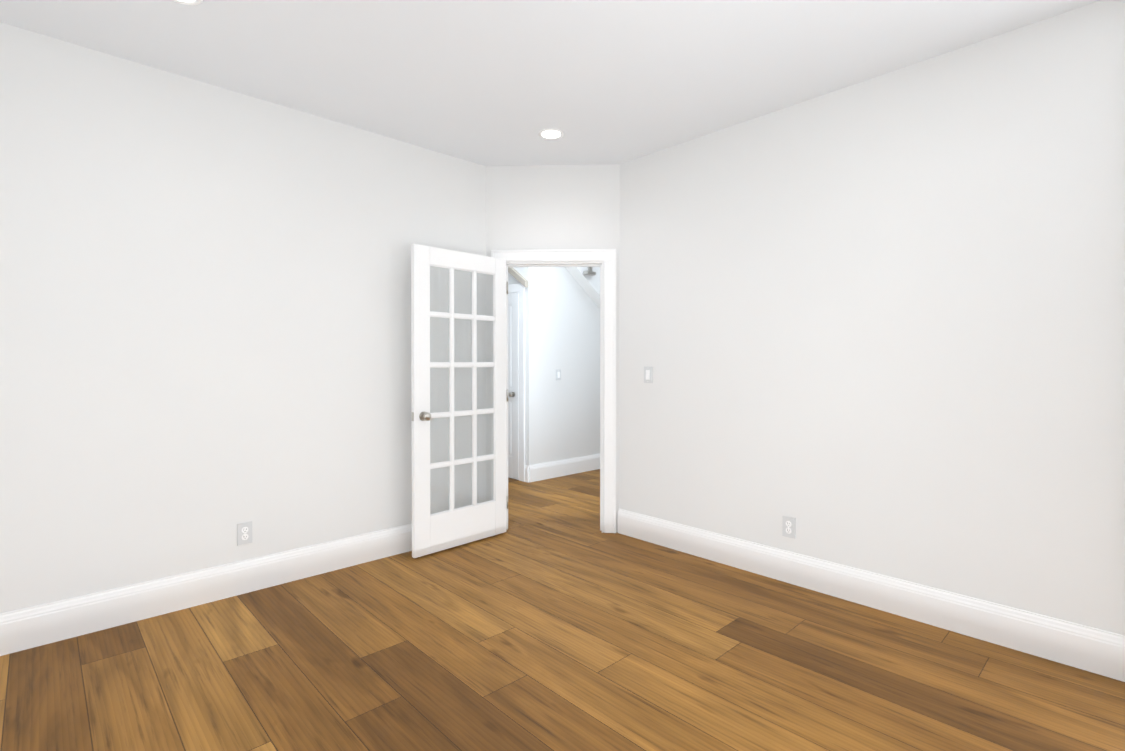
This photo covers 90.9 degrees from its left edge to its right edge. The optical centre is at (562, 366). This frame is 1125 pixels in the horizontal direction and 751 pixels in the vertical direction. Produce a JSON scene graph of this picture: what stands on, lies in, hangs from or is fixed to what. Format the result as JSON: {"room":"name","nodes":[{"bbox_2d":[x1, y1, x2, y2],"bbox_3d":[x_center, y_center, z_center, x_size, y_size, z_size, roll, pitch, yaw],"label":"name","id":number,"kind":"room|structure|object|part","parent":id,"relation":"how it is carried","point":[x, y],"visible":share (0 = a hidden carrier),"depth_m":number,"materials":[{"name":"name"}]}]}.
{"room":"empty room","nodes":[
{"label":"empty room","id":0,"kind":"room"},
{"bbox_2d":[0,22,485,613],"bbox_3d":[-1.929,-0.125,2.995,3.710,2.760,0.120,0,1,-43],"label":"wall","id":1,"kind":"structure","parent":0,"point":[204,320],"depth_m":2.92,"materials":[{"name":"white paint"}]},
{"bbox_2d":[0,524,411,655],"bbox_3d":[-1.852,1.165,2.983,3.552,0.180,0.017,0,1,-43],"label":"baseboard","id":2,"kind":"structure","parent":1,"relation":"attached to","point":[35,626],"depth_m":2.87,"materials":[{"name":"paint"}]},
{"bbox_2d":[237,521,251,545],"bbox_3d":[-1.762,0.924,3.071,0.074,0.118,0.012,0,1,-43],"label":"electrical outlet","id":3,"kind":"object","parent":1,"relation":"attached to","point":[244,533],"visible":1,"depth_m":3.06,"materials":[{"name":"plastic"}]},
{"bbox_2d":[508,267,536,464],"bbox_3d":[-1.229,-0.155,6.902,0.120,2.760,2.660,0,1,-43],"label":"wall","id":4,"kind":"structure","parent":0,"point":[529,274],"depth_m":5.93,"materials":[{"name":"white paint"}]},
{"bbox_2d":[508,292,518,479],"bbox_3d":[-0.730,0.208,6.269,0.026,2.030,0.760,0,1,-43],"label":"door","id":5,"kind":"structure","parent":4,"relation":"in","point":[513,385],"depth_m":6.04,"materials":[{"name":"paint"}]},
{"bbox_2d":[508,283,524,481],"bbox_3d":[-0.731,0.163,6.268,0.020,2.132,0.948,0,1,-43],"label":"door frame","id":6,"kind":"structure","parent":4,"relation":"attached to","point":[517,287],"depth_m":5.94,"materials":[{"name":"paint"}]},
{"bbox_2d":[508,267,528,287],"bbox_3d":[-0.773,-1.262,6.295,0.050,0.834,1.155,0,1,-43],"label":"trim","id":7,"kind":"structure","parent":4,"relation":"attached to","point":[519,277],"depth_m":5.95,"materials":[{"name":"white wood"}]},
{"bbox_2d":[525,465,528,481],"bbox_3d":[-0.382,1.142,5.917,0.017,0.180,0.050,0,1,-43],"label":"baseboard","id":8,"kind":"structure","parent":4,"relation":"attached to","point":[526,473],"depth_m":5.91,"materials":[{"name":"paint"}]},
{"bbox_2d":[486,164,604,500],"bbox_3d":[-0.128,-0.135,4.234,0.895,2.760,0.120,0,0,2],"label":"wall","id":9,"kind":"structure","parent":0,"point":[553,206],"depth_m":4.17,"materials":[{"name":"white paint"}]},
{"bbox_2d":[411,244,507,557],"bbox_3d":[-0.685,0.221,3.853,0.790,2.030,0.168,0,1,-43],"label":"french door","id":10,"kind":"structure","parent":9,"relation":"in","point":[451,527],"depth_m":3.80,"materials":[{"name":"paint"}]},
{"bbox_3d":[-0.935,0.323,3.618,0.102,0.062,0.168,0,1,-43],"label":"knob","id":11,"kind":"part","parent":10,"relation":"part of","materials":[{"name":"grey metal"}]},
{"bbox_3d":[-0.695,0.155,3.864,0.550,1.660,0.029,0,1,-43],"label":"glass","id":12,"kind":"part","parent":10,"relation":"part of","materials":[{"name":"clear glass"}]},
{"bbox_3d":[-0.426,0.214,4.143,0.014,1.692,0.055,0,1,-43],"label":"french door hinge","id":13,"kind":"part","parent":10,"relation":"part of","materials":[{"name":"metal"}]},
{"bbox_2d":[491,249,615,532],"bbox_3d":[-0.066,0.183,4.221,0.938,2.124,0.150,0,0,2],"label":"door frame","id":14,"kind":"structure","parent":9,"relation":"attached to","point":[607,257],"depth_m":4.14,"materials":[{"name":"paint"}]},
{"bbox_2d":[0,0,1099,165],"bbox_3d":[-0.120,-1.561,3.713,8.000,0.100,9.000,0,1,-43],"label":"ceiling","id":15,"kind":"structure","parent":0,"point":[501,82],"depth_m":2.67,"materials":[{"name":"white paint"}]},
{"bbox_2d":[172,0,202,4],"bbox_3d":[-1.532,-1.496,2.210,0.164,0.006,0.164,0,1,-43],"label":"recessed light","id":16,"kind":"object","parent":15,"relation":"in","point":[191,2],"visible":1,"depth_m":2.27,"materials":[{"name":"paint"}]},
{"bbox_2d":[539,129,563,139],"bbox_3d":[-0.073,-1.507,3.592,0.164,0.006,0.164,0,1,-43],"label":"recessed light","id":17,"kind":"object","parent":15,"relation":"in","point":[551,134],"visible":1,"depth_m":3.59,"materials":[{"name":"paint"}]},
{"bbox_2d":[0,469,1124,750],"bbox_3d":[-0.120,1.299,3.735,8.000,0.100,9.000,0,1,-43],"label":"floor","id":18,"kind":"structure","parent":0,"point":[552,617],"depth_m":2.30,"materials":[{"name":"brown wood"}]},
{"bbox_2d":[537,267,599,463],"bbox_3d":[0.435,-0.154,6.729,2.060,2.760,0.120,0,1,-43],"label":"wall","id":19,"kind":"structure","parent":0,"point":[568,345],"depth_m":6.28,"materials":[{"name":"white paint"}]},
{"bbox_2d":[556,369,560,379],"bbox_3d":[-0.042,0.090,6.184,0.074,0.118,0.017,0,1,-43],"label":"hall light switch","id":20,"kind":"object","parent":19,"relation":"attached to","point":[558,374],"visible":1,"depth_m":6.18,"materials":[{"name":"plastic"}]},
{"bbox_2d":[529,454,599,481],"bbox_3d":[0.439,1.137,6.649,2.180,0.180,0.017,0,1,-43],"label":"baseboard","id":21,"kind":"structure","parent":19,"relation":"attached to","point":[549,470],"depth_m":6.23,"materials":[{"name":"paint"}]},
{"bbox_2d":[565,267,599,308],"bbox_3d":[0.334,-0.863,6.442,1.796,1.338,0.170,0,1,-43],"label":"soffit","id":22,"kind":"structure","parent":19,"relation":"attached to","point":[589,285],"depth_m":6.36,"materials":[{"name":"white paint"}]},
{"bbox_2d":[583,267,595,275],"bbox_3d":[0.306,-1.107,6.248,0.140,0.138,0.070,0,1,-43],"label":"mounting bracket","id":23,"kind":"object","parent":22,"relation":"attached to","point":[590,272],"visible":0.81,"depth_m":6.23,"materials":[{"name":"grey metal"}]},
{"bbox_2d":[605,164,619,531],"bbox_3d":[0.374,-0.135,4.213,0.110,2.760,0.120,0,0,2],"label":"wall","id":24,"kind":"structure","parent":0,"point":[612,206],"depth_m":4.15,"materials":[{"name":"white paint"}]},
{"bbox_2d":[619,0,1124,635],"bbox_3d":[1.864,-0.123,2.721,0.120,2.760,4.154,0,1,-43],"label":"wall","id":25,"kind":"structure","parent":0,"point":[875,324],"depth_m":2.77,"materials":[{"name":"white paint"}]},
{"bbox_2d":[644,366,652,382],"bbox_3d":[0.609,0.057,3.947,0.017,0.118,0.074,0,1,-43],"label":"light switch","id":26,"kind":"object","parent":25,"relation":"attached to","point":[648,374],"visible":1,"depth_m":3.94,"materials":[{"name":"plastic"}]},
{"bbox_2d":[782,516,795,538],"bbox_3d":[1.314,0.931,3.214,0.012,0.118,0.074,0,1,-43],"label":"electrical outlet","id":27,"kind":"object","parent":25,"relation":"attached to","point":[789,527],"visible":1,"depth_m":3.21,"materials":[{"name":"plastic"}]},
{"bbox_2d":[618,509,1124,681],"bbox_3d":[1.342,1.163,3.183,0.017,0.180,2.683,0,1,-43],"label":"baseboard","id":28,"kind":"structure","parent":25,"relation":"attached to","point":[1090,649],"depth_m":2.76,"materials":[{"name":"paint"}]}
]}

